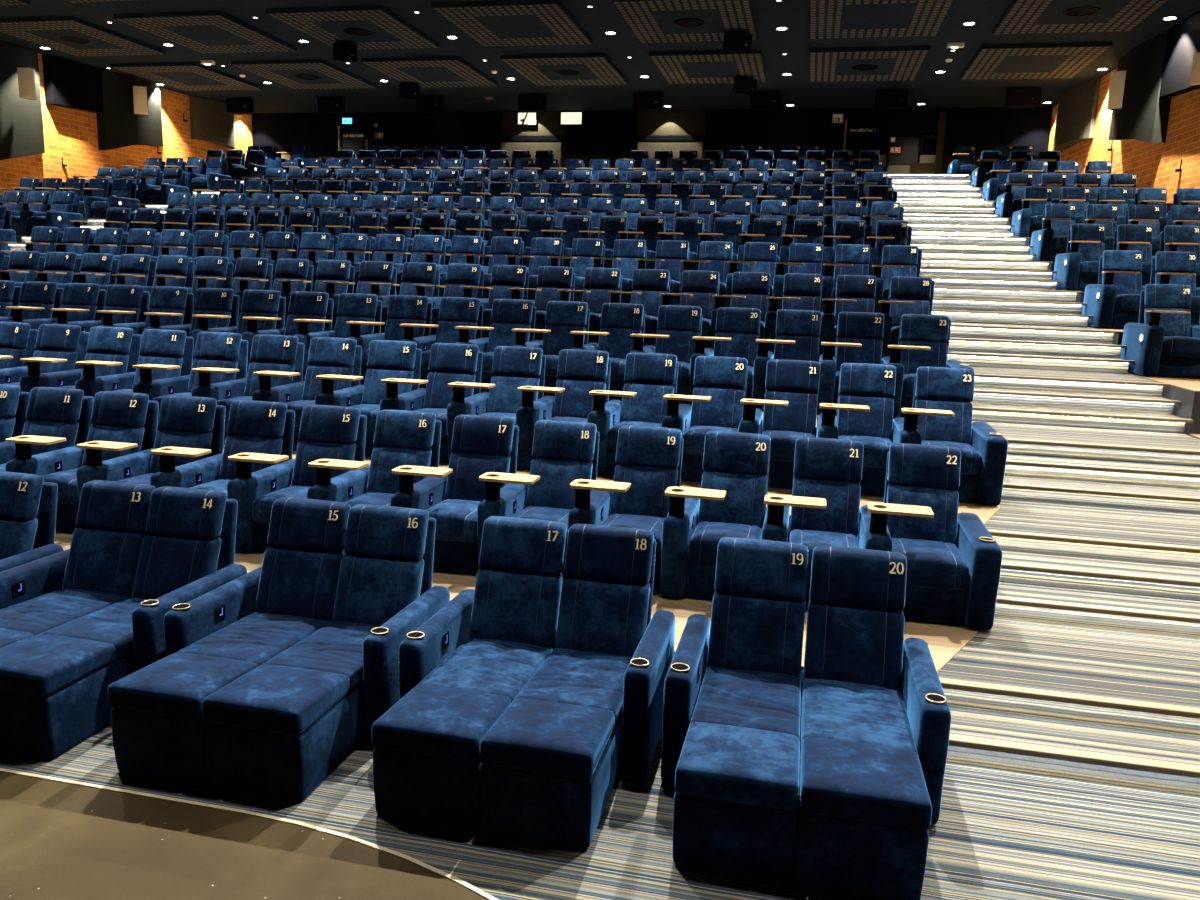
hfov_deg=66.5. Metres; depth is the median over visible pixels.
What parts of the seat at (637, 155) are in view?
backrest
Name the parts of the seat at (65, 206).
armrest, backrest, armrest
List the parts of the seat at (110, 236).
backrest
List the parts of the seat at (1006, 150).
backrest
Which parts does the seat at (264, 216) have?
armrest, backrest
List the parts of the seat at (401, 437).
armrest, backrest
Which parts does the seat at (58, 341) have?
armrest, backrest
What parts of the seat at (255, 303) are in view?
armrest, backrest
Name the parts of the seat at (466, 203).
backrest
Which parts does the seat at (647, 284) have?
backrest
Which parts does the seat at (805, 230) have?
armrest, backrest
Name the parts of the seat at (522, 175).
backrest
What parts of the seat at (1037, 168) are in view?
backrest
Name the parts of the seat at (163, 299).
armrest, backrest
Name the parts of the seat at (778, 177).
armrest, backrest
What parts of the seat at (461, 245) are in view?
armrest, backrest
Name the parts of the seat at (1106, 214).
backrest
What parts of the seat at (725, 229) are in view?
armrest, backrest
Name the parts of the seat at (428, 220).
armrest, backrest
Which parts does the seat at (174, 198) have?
backrest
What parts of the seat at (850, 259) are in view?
armrest, backrest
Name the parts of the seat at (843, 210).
armrest, backrest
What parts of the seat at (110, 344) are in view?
armrest, backrest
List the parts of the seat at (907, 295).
armrest, backrest, armrest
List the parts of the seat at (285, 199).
backrest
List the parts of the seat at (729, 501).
armrest, backrest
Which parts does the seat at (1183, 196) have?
backrest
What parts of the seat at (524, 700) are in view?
armrest, backrest, backrest, armrest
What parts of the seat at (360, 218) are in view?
armrest, backrest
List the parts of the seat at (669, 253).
backrest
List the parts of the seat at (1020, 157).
backrest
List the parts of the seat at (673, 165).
backrest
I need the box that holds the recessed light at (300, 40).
[297,39,309,42]
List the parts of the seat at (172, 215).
backrest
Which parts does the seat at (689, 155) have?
backrest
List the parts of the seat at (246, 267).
armrest, backrest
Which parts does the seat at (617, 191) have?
backrest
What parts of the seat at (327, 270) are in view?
armrest, backrest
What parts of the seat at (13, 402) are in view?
backrest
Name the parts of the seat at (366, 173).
backrest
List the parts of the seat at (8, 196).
backrest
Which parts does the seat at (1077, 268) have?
armrest, backrest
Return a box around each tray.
[0,202,15,205]
[0,270,28,280]
[0,355,12,358]
[6,306,43,320]
[6,435,65,459]
[12,187,31,190]
[20,202,41,210]
[20,358,66,375]
[21,242,49,250]
[34,272,66,281]
[35,187,55,190]
[51,308,88,322]
[54,243,82,251]
[59,188,79,190]
[70,220,94,226]
[71,176,88,177]
[72,273,104,282]
[75,361,122,378]
[77,441,137,465]
[83,188,103,195]
[88,244,116,252]
[93,176,111,177]
[97,310,135,324]
[100,221,125,227]
[112,274,144,284]
[115,176,133,178]
[121,165,138,167]
[123,245,150,253]
[131,221,155,228]
[133,364,179,382]
[137,204,159,207]
[138,176,156,183]
[142,165,159,167]
[144,312,182,326]
[151,447,211,471]
[152,276,184,285]
[158,246,185,254]
[162,222,186,228]
[165,204,187,208]
[185,166,201,172]
[192,367,238,385]
[193,223,218,230]
[193,247,221,256]
[193,277,225,287]
[193,315,230,329]
[194,189,213,192]
[194,205,215,208]
[220,190,239,195]
[222,205,244,213]
[226,157,241,163]
[226,223,250,232]
[228,453,288,478]
[230,248,257,258]
[235,279,267,290]
[241,177,259,183]
[242,317,280,331]
[246,190,266,197]
[251,205,273,213]
[253,371,299,389]
[258,224,283,233]
[266,177,284,184]
[267,249,295,259]
[273,190,292,198]
[276,152,289,157]
[278,280,310,292]
[281,206,303,214]
[283,166,299,172]
[290,177,308,184]
[291,225,316,234]
[293,319,331,334]
[300,191,319,198]
[305,166,322,173]
[305,250,332,260]
[308,459,368,485]
[311,206,333,215]
[315,178,333,184]
[316,374,362,393]
[318,157,331,162]
[322,282,354,294]
[325,225,350,235]
[327,191,347,199]
[329,166,345,172]
[340,157,355,162]
[341,178,358,184]
[342,207,363,215]
[343,251,371,261]
[346,321,384,336]
[352,167,368,172]
[355,191,375,199]
[360,226,384,236]
[362,157,377,161]
[366,178,384,184]
[367,283,399,296]
[373,207,394,216]
[376,167,392,172]
[381,378,427,397]
[383,191,403,195]
[383,252,410,261]
[392,178,410,181]
[392,465,452,492]
[395,227,419,234]
[400,167,416,169]
[400,324,438,339]
[404,208,426,212]
[412,192,431,195]
[413,285,445,295]
[418,178,436,180]
[423,253,450,262]
[424,167,440,168]
[430,228,455,234]
[436,208,458,212]
[441,192,461,195]
[445,179,463,181]
[448,167,465,169]
[448,382,494,402]
[455,326,493,341]
[460,286,492,297]
[464,254,491,263]
[466,228,491,235]
[469,209,490,213]
[470,192,490,195]
[472,179,490,181]
[473,167,489,169]
[479,472,539,499]
[498,167,515,169]
[499,179,517,181]
[500,193,520,196]
[502,209,523,213]
[503,229,528,236]
[505,255,533,264]
[508,288,540,298]
[512,328,550,344]
[517,386,564,406]
[524,167,540,169]
[527,179,545,181]
[531,193,550,196]
[535,210,557,214]
[541,230,565,237]
[548,256,576,265]
[549,168,566,169]
[555,180,573,181]
[557,290,590,300]
[561,194,581,196]
[569,210,591,214]
[570,331,608,347]
[570,479,630,507]
[575,168,592,169]
[579,231,604,237]
[583,180,601,182]
[589,390,636,410]
[591,257,619,267]
[593,194,612,197]
[602,168,618,169]
[604,211,626,215]
[608,291,640,302]
[612,180,630,182]
[618,231,643,238]
[624,194,644,197]
[629,168,645,170]
[630,334,669,350]
[636,259,664,268]
[639,212,661,215]
[641,180,659,182]
[643,158,658,159]
[656,168,672,170]
[656,195,676,198]
[658,232,682,239]
[660,293,692,304]
[663,394,710,415]
[665,486,725,515]
[668,158,683,159]
[671,181,689,183]
[675,212,697,216]
[681,260,709,270]
[683,168,700,170]
[689,195,709,199]
[692,336,731,353]
[694,158,709,159]
[698,233,723,242]
[701,181,719,188]
[711,168,727,175]
[711,213,733,221]
[712,295,745,308]
[719,158,735,164]
[722,195,742,204]
[728,261,756,272]
[731,181,749,188]
[739,169,756,175]
[739,234,764,244]
[740,399,788,420]
[746,158,761,165]
[748,213,770,222]
[756,196,776,204]
[756,339,794,356]
[762,181,780,189]
[764,494,825,524]
[767,169,784,176]
[767,297,799,310]
[772,158,787,165]
[775,262,803,274]
[781,235,806,245]
[786,214,808,223]
[790,196,810,204]
[793,182,812,189]
[796,169,813,176]
[799,159,814,165]
[820,403,869,425]
[821,342,861,359]
[822,299,856,313]
[823,264,852,275]
[824,214,847,224]
[824,236,849,246]
[825,182,844,189]
[825,197,845,205]
[826,159,841,165]
[826,169,843,176]
[853,159,869,165]
[855,169,872,176]
[857,182,876,190]
[860,197,881,205]
[863,215,886,224]
[867,236,893,247]
[867,502,933,533]
[872,265,902,277]
[879,301,914,315]
[888,345,930,362]
[901,408,953,430]
[953,153,968,159]
[978,159,996,166]
[990,170,1010,177]
[1004,183,1026,192]
[1007,159,1025,160]
[1022,170,1042,172]
[1022,199,1046,208]
[1037,159,1055,160]
[1039,184,1061,186]
[1042,218,1070,228]
[1054,170,1074,172]
[1060,199,1085,203]
[1069,241,1100,252]
[1074,184,1097,186]
[1085,219,1113,223]
[1086,170,1107,172]
[1099,200,1124,203]
[1102,271,1138,284]
[1110,184,1133,186]
[1117,242,1149,249]
[1128,219,1157,224]
[1138,200,1164,204]
[1146,310,1190,325]
[1157,273,1195,283]
[1166,243,1199,251]
[1173,220,1199,224]
[1178,201,1199,204]
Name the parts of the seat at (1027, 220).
armrest, backrest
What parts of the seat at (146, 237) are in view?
backrest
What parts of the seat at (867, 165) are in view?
armrest, backrest, armrest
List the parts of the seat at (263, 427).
armrest, backrest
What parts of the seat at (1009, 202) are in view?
armrest, backrest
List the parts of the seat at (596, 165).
backrest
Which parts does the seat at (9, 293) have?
backrest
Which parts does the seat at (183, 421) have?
armrest, backrest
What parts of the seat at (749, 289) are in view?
armrest, backrest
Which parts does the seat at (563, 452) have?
armrest, backrest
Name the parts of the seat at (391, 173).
backrest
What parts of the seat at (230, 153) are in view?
backrest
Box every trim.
[0,768,498,899]
[338,126,339,149]
[500,135,564,141]
[636,135,704,141]
[674,648,803,670]
[843,119,846,150]
[935,111,946,173]
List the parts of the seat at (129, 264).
armrest, backrest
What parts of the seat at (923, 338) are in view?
armrest, backrest, armrest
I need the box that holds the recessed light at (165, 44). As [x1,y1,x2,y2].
[162,43,174,46]
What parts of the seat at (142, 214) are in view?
backrest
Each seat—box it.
[0,178,42,194]
[0,191,52,235]
[0,206,15,249]
[0,226,63,255]
[0,250,9,279]
[0,252,81,286]
[0,280,20,316]
[0,281,63,321]
[0,322,37,368]
[0,324,88,385]
[0,384,29,442]
[0,387,93,470]
[0,471,63,571]
[0,480,246,758]
[2,191,27,210]
[5,391,158,531]
[6,283,106,329]
[7,251,45,281]
[12,178,65,194]
[19,191,82,235]
[20,326,140,391]
[21,227,95,256]
[34,253,118,288]
[35,178,88,196]
[51,285,149,332]
[54,228,127,257]
[59,178,112,218]
[70,208,135,232]
[71,167,118,182]
[72,254,155,290]
[75,329,193,397]
[76,395,225,500]
[83,179,139,218]
[88,229,160,272]
[93,168,140,185]
[97,286,193,355]
[100,208,164,234]
[108,497,449,800]
[112,255,194,294]
[115,168,162,198]
[121,158,165,172]
[123,229,194,266]
[131,208,194,245]
[132,332,247,430]
[137,193,194,213]
[138,168,188,203]
[142,158,185,171]
[144,288,239,363]
[150,400,294,498]
[152,256,232,311]
[157,230,228,260]
[162,209,224,234]
[164,158,206,186]
[165,193,221,213]
[185,158,230,191]
[186,150,225,163]
[191,334,303,443]
[192,290,285,358]
[193,210,254,246]
[193,231,262,275]
[193,257,272,310]
[194,180,243,206]
[194,193,248,222]
[206,150,244,165]
[220,180,269,208]
[222,194,276,226]
[225,210,286,249]
[226,150,267,179]
[227,405,366,552]
[229,232,297,283]
[235,259,313,321]
[241,168,286,192]
[242,291,333,377]
[246,180,294,208]
[248,146,278,167]
[251,194,305,228]
[252,337,361,449]
[258,211,317,257]
[266,169,310,193]
[267,232,333,288]
[273,180,320,209]
[275,146,309,169]
[278,260,354,327]
[281,194,334,231]
[283,158,323,179]
[290,169,334,193]
[291,211,350,258]
[293,293,381,380]
[300,180,347,210]
[305,158,345,179]
[305,233,370,291]
[307,409,441,506]
[311,195,363,232]
[315,169,358,193]
[315,340,421,455]
[318,150,355,168]
[322,261,396,329]
[325,212,382,259]
[327,181,374,210]
[329,159,368,180]
[340,150,376,168]
[341,169,383,194]
[342,195,392,232]
[343,234,407,292]
[346,295,431,384]
[352,159,390,180]
[355,181,401,211]
[356,146,400,158]
[360,212,416,260]
[362,150,397,168]
[366,169,408,194]
[367,262,439,332]
[372,516,675,847]
[373,196,423,233]
[376,159,414,180]
[380,343,482,461]
[383,181,428,211]
[383,235,445,294]
[384,150,419,168]
[390,415,518,573]
[392,169,433,195]
[395,213,449,261]
[400,159,437,180]
[400,297,482,388]
[404,196,453,234]
[406,150,440,167]
[412,181,456,212]
[413,264,483,334]
[414,146,445,157]
[418,169,459,195]
[423,236,484,296]
[424,159,461,183]
[428,150,462,175]
[430,213,484,264]
[436,196,484,238]
[441,146,487,166]
[441,182,484,219]
[445,170,485,202]
[447,346,545,461]
[448,159,485,188]
[451,150,485,176]
[455,299,535,392]
[460,265,528,337]
[464,237,523,297]
[466,214,519,265]
[469,197,516,239]
[470,182,513,220]
[472,170,511,203]
[473,159,509,189]
[474,150,507,177]
[477,420,599,569]
[497,150,530,177]
[498,159,533,189]
[499,170,537,201]
[500,182,542,219]
[502,197,548,240]
[503,215,555,266]
[505,237,563,299]
[508,266,574,339]
[512,301,589,396]
[516,349,610,468]
[521,150,553,173]
[524,159,558,186]
[527,170,564,198]
[531,182,572,215]
[535,197,580,237]
[541,215,591,266]
[548,238,604,301]
[549,159,583,182]
[555,170,592,197]
[557,268,621,342]
[561,183,601,214]
[568,425,682,592]
[569,198,613,238]
[570,303,644,400]
[575,159,609,182]
[579,216,628,267]
[583,170,619,197]
[587,352,677,474]
[591,239,646,303]
[593,183,632,215]
[602,159,635,182]
[604,198,647,239]
[608,269,670,345]
[612,171,647,197]
[618,150,648,170]
[618,216,665,268]
[624,183,663,215]
[629,160,661,182]
[630,305,701,403]
[636,240,689,304]
[639,199,681,239]
[641,171,676,198]
[643,150,672,170]
[656,160,687,183]
[656,184,694,216]
[658,217,704,269]
[658,270,719,347]
[660,431,770,598]
[661,356,747,481]
[661,537,951,899]
[667,150,697,170]
[670,171,705,198]
[674,199,716,240]
[679,241,732,306]
[682,160,714,183]
[688,184,726,217]
[689,307,760,405]
[693,150,722,170]
[696,218,742,269]
[700,171,734,199]
[710,160,741,183]
[710,200,751,240]
[710,272,769,349]
[719,150,747,168]
[721,184,758,217]
[725,242,777,306]
[727,146,761,157]
[730,171,763,199]
[737,218,782,271]
[738,160,768,183]
[738,359,820,488]
[745,151,773,168]
[747,200,787,241]
[752,309,821,410]
[755,184,791,223]
[761,171,794,205]
[761,437,863,608]
[764,273,822,354]
[767,160,796,185]
[771,151,799,176]
[773,243,822,309]
[779,219,823,274]
[783,146,818,165]
[785,201,823,245]
[789,185,824,223]
[792,172,824,205]
[795,160,825,189]
[798,151,825,176]
[816,363,895,495]
[817,312,883,414]
[818,275,875,358]
[820,244,869,313]
[821,220,865,276]
[822,201,861,247]
[823,185,858,224]
[824,160,853,190]
[824,172,855,206]
[825,151,852,177]
[853,151,886,171]
[855,160,891,189]
[857,172,897,205]
[857,443,1002,630]
[860,185,903,220]
[863,201,911,245]
[867,220,921,276]
[872,245,934,314]
[879,276,950,357]
[881,314,973,418]
[891,367,1007,505]
[947,146,976,173]
[971,151,1002,186]
[982,161,1016,200]
[992,146,1032,160]
[995,173,1032,217]
[1007,151,1030,172]
[1011,187,1051,237]
[1022,161,1047,186]
[1030,204,1075,261]
[1037,151,1060,172]
[1039,173,1066,203]
[1053,224,1104,291]
[1054,161,1078,186]
[1059,187,1089,223]
[1073,173,1101,203]
[1082,250,1141,328]
[1083,204,1117,249]
[1085,161,1111,187]
[1097,187,1127,225]
[1108,173,1136,206]
[1113,224,1151,285]
[1120,284,1199,377]
[1125,205,1159,255]
[1134,188,1166,232]
[1142,251,1199,324]
[1152,225,1199,286]
[1160,205,1199,236]
[1166,188,1199,216]
[1191,320,1199,338]
[1196,287,1199,295]
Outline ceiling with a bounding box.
[0,0,1199,112]
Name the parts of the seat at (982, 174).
armrest, backrest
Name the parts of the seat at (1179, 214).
backrest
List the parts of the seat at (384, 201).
armrest, backrest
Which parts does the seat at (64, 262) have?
backrest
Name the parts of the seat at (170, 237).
backrest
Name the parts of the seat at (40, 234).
backrest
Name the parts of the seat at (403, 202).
backrest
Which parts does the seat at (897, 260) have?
armrest, backrest, armrest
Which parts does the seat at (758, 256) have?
armrest, backrest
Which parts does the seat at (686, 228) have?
backrest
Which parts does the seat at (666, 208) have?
backrest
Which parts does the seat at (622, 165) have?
backrest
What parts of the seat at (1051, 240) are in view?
armrest, backrest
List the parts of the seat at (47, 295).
armrest, backrest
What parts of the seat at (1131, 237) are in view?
backrest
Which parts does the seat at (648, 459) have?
armrest, backrest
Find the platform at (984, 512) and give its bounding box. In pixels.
[958,499,999,523]
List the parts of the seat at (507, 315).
armrest, backrest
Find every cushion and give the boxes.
[0,463,5,470]
[0,588,131,634]
[0,628,33,647]
[0,634,115,696]
[4,382,19,385]
[11,215,20,225]
[28,216,46,225]
[40,597,152,658]
[43,468,79,503]
[59,385,74,388]
[79,201,84,209]
[91,201,108,209]
[94,389,131,397]
[108,652,257,720]
[117,473,153,484]
[145,188,161,196]
[152,393,190,415]
[177,612,330,665]
[190,479,229,498]
[192,177,206,184]
[202,664,349,735]
[217,396,251,420]
[233,167,246,174]
[252,486,309,522]
[264,621,379,690]
[281,162,294,168]
[286,400,314,425]
[344,492,393,506]
[349,404,379,430]
[354,271,358,282]
[361,349,368,365]
[370,244,374,254]
[372,685,510,761]
[381,306,387,320]
[382,223,386,233]
[396,272,401,284]
[407,244,412,255]
[414,408,446,435]
[416,224,420,233]
[418,638,552,702]
[420,350,430,368]
[426,499,480,542]
[431,307,439,322]
[439,273,445,285]
[445,245,451,256]
[450,224,454,234]
[453,206,457,216]
[480,698,614,779]
[481,412,515,424]
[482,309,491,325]
[482,352,493,372]
[483,274,491,286]
[484,207,489,216]
[484,225,489,235]
[484,246,490,258]
[485,192,488,201]
[513,192,518,201]
[513,506,571,529]
[515,648,631,725]
[516,207,521,217]
[519,225,525,236]
[523,247,530,259]
[528,275,537,288]
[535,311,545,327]
[545,355,558,375]
[547,417,587,422]
[548,208,553,215]
[555,226,561,237]
[563,248,572,260]
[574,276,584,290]
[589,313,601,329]
[591,227,598,237]
[602,514,664,559]
[604,249,613,261]
[607,421,661,448]
[610,358,625,379]
[614,209,620,215]
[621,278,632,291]
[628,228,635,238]
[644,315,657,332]
[646,250,655,262]
[647,209,654,215]
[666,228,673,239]
[670,280,679,293]
[675,722,799,810]
[677,361,689,382]
[682,426,737,454]
[688,521,761,566]
[689,251,696,263]
[690,666,800,740]
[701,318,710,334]
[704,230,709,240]
[719,282,725,294]
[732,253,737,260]
[747,366,753,386]
[759,321,764,336]
[762,430,814,461]
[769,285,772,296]
[788,529,858,575]
[800,737,931,830]
[801,677,917,753]
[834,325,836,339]
[835,371,839,390]
[838,435,892,467]
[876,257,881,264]
[882,287,888,300]
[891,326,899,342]
[891,538,968,589]
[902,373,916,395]
[921,440,981,473]
[958,164,976,172]
[984,172,991,180]
[997,184,1005,192]
[1012,198,1022,208]
[1030,215,1042,226]
[1051,199,1058,203]
[1052,236,1067,248]
[1075,216,1083,223]
[1079,261,1099,274]
[1089,199,1096,203]
[1104,237,1113,249]
[1115,294,1140,310]
[1117,216,1124,225]
[1126,199,1134,206]
[1141,262,1151,276]
[1151,238,1159,250]
[1159,217,1166,228]
[1161,336,1199,356]
[1190,296,1199,312]
[1195,263,1199,277]
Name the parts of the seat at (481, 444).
armrest, backrest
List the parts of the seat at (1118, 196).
backrest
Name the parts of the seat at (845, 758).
armrest, backrest, backrest, armrest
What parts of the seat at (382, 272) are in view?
armrest, backrest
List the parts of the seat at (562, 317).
armrest, backrest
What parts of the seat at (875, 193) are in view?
armrest, backrest, armrest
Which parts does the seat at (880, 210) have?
armrest, backrest, armrest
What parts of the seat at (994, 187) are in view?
armrest, backrest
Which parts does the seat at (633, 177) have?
backrest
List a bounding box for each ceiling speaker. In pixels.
[226,97,253,114]
[317,96,344,113]
[333,42,357,61]
[400,82,419,98]
[416,95,443,112]
[518,94,545,111]
[633,92,662,110]
[722,30,752,52]
[733,76,757,94]
[750,91,781,109]
[874,89,908,108]
[1005,88,1041,107]
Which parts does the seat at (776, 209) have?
armrest, backrest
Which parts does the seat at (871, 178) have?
armrest, backrest, armrest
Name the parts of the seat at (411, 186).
backrest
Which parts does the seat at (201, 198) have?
backrest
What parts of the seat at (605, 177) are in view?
backrest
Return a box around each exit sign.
[342,118,351,123]
[832,114,842,122]
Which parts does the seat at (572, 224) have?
backrest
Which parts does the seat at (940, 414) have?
armrest, backrest, armrest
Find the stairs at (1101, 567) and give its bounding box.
[984,500,1199,637]
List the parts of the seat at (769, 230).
armrest, backrest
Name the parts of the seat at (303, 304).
armrest, backrest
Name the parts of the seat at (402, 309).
armrest, backrest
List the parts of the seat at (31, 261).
backrest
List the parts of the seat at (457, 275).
armrest, backrest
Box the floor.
[0,723,1199,899]
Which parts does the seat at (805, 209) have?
armrest, backrest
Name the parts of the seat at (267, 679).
armrest, backrest, backrest, armrest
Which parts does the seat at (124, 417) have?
armrest, backrest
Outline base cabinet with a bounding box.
[909,163,935,173]
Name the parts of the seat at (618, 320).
armrest, backrest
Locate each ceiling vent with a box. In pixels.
[60,37,89,43]
[295,75,318,79]
[343,28,371,35]
[555,70,579,75]
[674,18,704,26]
[851,64,877,70]
[1063,6,1099,16]
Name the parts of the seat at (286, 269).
armrest, backrest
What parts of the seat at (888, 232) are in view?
armrest, backrest, armrest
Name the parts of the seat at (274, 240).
armrest, backrest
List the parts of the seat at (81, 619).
armrest, backrest, backrest, armrest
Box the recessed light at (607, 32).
[604,31,616,34]
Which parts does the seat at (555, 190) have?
backrest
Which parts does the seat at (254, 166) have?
armrest, backrest, armrest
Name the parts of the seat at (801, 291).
armrest, backrest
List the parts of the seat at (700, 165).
backrest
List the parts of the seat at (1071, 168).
backrest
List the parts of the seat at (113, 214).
backrest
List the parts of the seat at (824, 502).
armrest, backrest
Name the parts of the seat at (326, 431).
armrest, backrest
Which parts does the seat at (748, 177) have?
backrest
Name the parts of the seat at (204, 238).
backrest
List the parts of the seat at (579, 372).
armrest, backrest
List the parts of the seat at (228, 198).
backrest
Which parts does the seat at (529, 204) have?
backrest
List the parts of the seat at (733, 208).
armrest, backrest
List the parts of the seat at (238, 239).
armrest, backrest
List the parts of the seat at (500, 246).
armrest, backrest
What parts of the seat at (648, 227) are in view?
backrest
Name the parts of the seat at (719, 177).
backrest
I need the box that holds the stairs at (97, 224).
[2,170,284,251]
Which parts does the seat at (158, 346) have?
armrest, backrest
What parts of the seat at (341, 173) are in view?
backrest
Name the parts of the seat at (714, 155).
backrest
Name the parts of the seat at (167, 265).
armrest, backrest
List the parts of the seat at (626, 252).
backrest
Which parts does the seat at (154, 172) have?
backrest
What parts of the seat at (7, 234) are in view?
backrest, armrest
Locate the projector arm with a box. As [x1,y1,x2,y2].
[520,113,527,123]
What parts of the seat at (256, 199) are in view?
backrest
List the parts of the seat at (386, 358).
armrest, backrest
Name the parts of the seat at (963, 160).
armrest, backrest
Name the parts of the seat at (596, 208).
backrest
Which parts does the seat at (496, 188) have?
backrest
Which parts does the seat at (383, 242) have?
armrest, backrest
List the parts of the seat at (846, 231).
armrest, backrest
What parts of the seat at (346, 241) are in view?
armrest, backrest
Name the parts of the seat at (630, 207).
backrest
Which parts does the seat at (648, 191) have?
backrest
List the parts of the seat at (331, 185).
backrest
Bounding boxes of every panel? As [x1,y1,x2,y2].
[0,0,29,5]
[0,16,165,56]
[0,40,44,159]
[42,54,102,112]
[66,0,139,2]
[96,69,162,149]
[111,62,261,90]
[113,11,296,53]
[189,96,234,148]
[231,59,375,88]
[266,5,439,49]
[281,154,290,159]
[361,56,497,86]
[432,0,592,46]
[500,53,627,85]
[501,142,561,167]
[612,0,757,42]
[638,142,702,157]
[649,49,766,83]
[809,0,953,38]
[809,46,929,81]
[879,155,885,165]
[919,155,934,162]
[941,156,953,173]
[960,42,1112,79]
[992,0,1168,34]
[1053,78,1100,151]
[1108,31,1171,142]
[1160,10,1199,96]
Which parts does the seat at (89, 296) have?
armrest, backrest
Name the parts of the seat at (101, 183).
backrest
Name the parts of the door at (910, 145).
kick panel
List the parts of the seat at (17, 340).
backrest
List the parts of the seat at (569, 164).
backrest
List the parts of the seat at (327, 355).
armrest, backrest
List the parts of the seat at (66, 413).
armrest, backrest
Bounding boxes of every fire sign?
[375,133,382,137]
[890,147,900,152]
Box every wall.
[0,53,252,194]
[291,107,1052,170]
[1048,69,1199,202]
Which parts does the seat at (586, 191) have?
backrest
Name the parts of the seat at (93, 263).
armrest, backrest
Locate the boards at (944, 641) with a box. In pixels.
[906,619,978,671]
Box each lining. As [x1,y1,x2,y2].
[252,113,338,154]
[339,113,366,130]
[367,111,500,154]
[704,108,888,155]
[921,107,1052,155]
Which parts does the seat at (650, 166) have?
backrest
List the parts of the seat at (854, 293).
armrest, backrest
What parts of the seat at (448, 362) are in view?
armrest, backrest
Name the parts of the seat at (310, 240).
armrest, backrest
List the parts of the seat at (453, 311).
armrest, backrest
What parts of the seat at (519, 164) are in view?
backrest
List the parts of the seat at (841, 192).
armrest, backrest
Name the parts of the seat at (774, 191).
armrest, backrest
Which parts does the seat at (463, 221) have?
armrest, backrest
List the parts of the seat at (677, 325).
armrest, backrest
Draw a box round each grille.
[227,99,248,111]
[318,98,341,110]
[417,97,441,109]
[634,94,661,107]
[727,34,751,50]
[737,80,756,93]
[876,91,906,105]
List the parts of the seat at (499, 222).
backrest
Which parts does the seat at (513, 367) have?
armrest, backrest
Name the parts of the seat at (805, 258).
armrest, backrest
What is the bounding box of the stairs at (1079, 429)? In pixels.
[888,173,1199,514]
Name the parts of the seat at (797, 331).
armrest, backrest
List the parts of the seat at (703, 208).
backrest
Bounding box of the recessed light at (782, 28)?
[775,26,788,30]
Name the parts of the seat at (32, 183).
backrest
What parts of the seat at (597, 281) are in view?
backrest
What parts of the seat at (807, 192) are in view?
armrest, backrest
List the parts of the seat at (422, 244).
armrest, backrest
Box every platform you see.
[16,236,23,242]
[55,530,910,675]
[223,444,962,538]
[958,499,999,523]
[992,201,1172,213]
[1007,218,1011,231]
[1025,238,1030,253]
[1047,262,1054,280]
[1076,292,1084,314]
[1087,327,1123,353]
[1128,372,1199,434]
[1189,434,1199,439]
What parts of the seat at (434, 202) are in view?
backrest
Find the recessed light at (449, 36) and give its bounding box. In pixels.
[446,35,458,38]
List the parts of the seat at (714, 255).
armrest, backrest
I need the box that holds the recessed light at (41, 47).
[38,46,51,49]
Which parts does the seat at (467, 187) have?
backrest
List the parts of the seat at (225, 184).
backrest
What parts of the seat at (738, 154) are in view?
backrest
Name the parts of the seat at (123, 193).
armrest, backrest, armrest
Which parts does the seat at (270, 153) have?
backrest, armrest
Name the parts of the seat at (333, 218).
armrest, backrest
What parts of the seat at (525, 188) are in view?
backrest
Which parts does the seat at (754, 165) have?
backrest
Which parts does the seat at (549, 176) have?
backrest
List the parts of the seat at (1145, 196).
backrest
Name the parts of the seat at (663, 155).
backrest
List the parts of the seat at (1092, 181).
backrest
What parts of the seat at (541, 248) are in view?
backrest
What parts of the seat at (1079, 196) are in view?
backrest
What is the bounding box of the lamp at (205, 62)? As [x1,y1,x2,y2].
[201,60,214,64]
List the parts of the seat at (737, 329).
armrest, backrest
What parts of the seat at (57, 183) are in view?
backrest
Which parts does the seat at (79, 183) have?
backrest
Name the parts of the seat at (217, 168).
armrest, backrest, armrest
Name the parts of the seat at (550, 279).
backrest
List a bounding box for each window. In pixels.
[517,112,536,125]
[560,111,582,125]
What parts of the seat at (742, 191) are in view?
armrest, backrest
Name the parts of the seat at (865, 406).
armrest, backrest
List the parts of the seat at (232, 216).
backrest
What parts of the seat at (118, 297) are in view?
armrest, backrest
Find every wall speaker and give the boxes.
[17,68,36,99]
[133,86,147,115]
[1107,71,1126,109]
[1189,53,1199,86]
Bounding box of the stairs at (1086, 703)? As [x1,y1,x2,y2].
[937,617,1199,795]
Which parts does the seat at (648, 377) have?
armrest, backrest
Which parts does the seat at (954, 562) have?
armrest, backrest, armrest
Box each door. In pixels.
[340,130,366,157]
[846,124,874,165]
[886,135,921,173]
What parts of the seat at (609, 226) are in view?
backrest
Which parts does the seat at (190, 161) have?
backrest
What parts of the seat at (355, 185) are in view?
backrest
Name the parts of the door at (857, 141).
frame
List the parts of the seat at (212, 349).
armrest, backrest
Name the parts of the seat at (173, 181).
armrest, backrest, armrest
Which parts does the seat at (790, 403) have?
armrest, backrest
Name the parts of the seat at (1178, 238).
backrest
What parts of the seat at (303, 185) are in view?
backrest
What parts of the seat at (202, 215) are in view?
backrest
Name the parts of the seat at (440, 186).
backrest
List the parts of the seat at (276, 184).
backrest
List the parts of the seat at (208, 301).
armrest, backrest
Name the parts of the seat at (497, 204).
backrest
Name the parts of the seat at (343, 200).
armrest, backrest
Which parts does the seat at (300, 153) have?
armrest, backrest, armrest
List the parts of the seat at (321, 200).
armrest, backrest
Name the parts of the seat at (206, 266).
backrest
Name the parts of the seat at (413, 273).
armrest, backrest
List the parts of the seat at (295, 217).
armrest, backrest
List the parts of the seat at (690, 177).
backrest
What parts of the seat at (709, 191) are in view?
backrest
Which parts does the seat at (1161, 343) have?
armrest, backrest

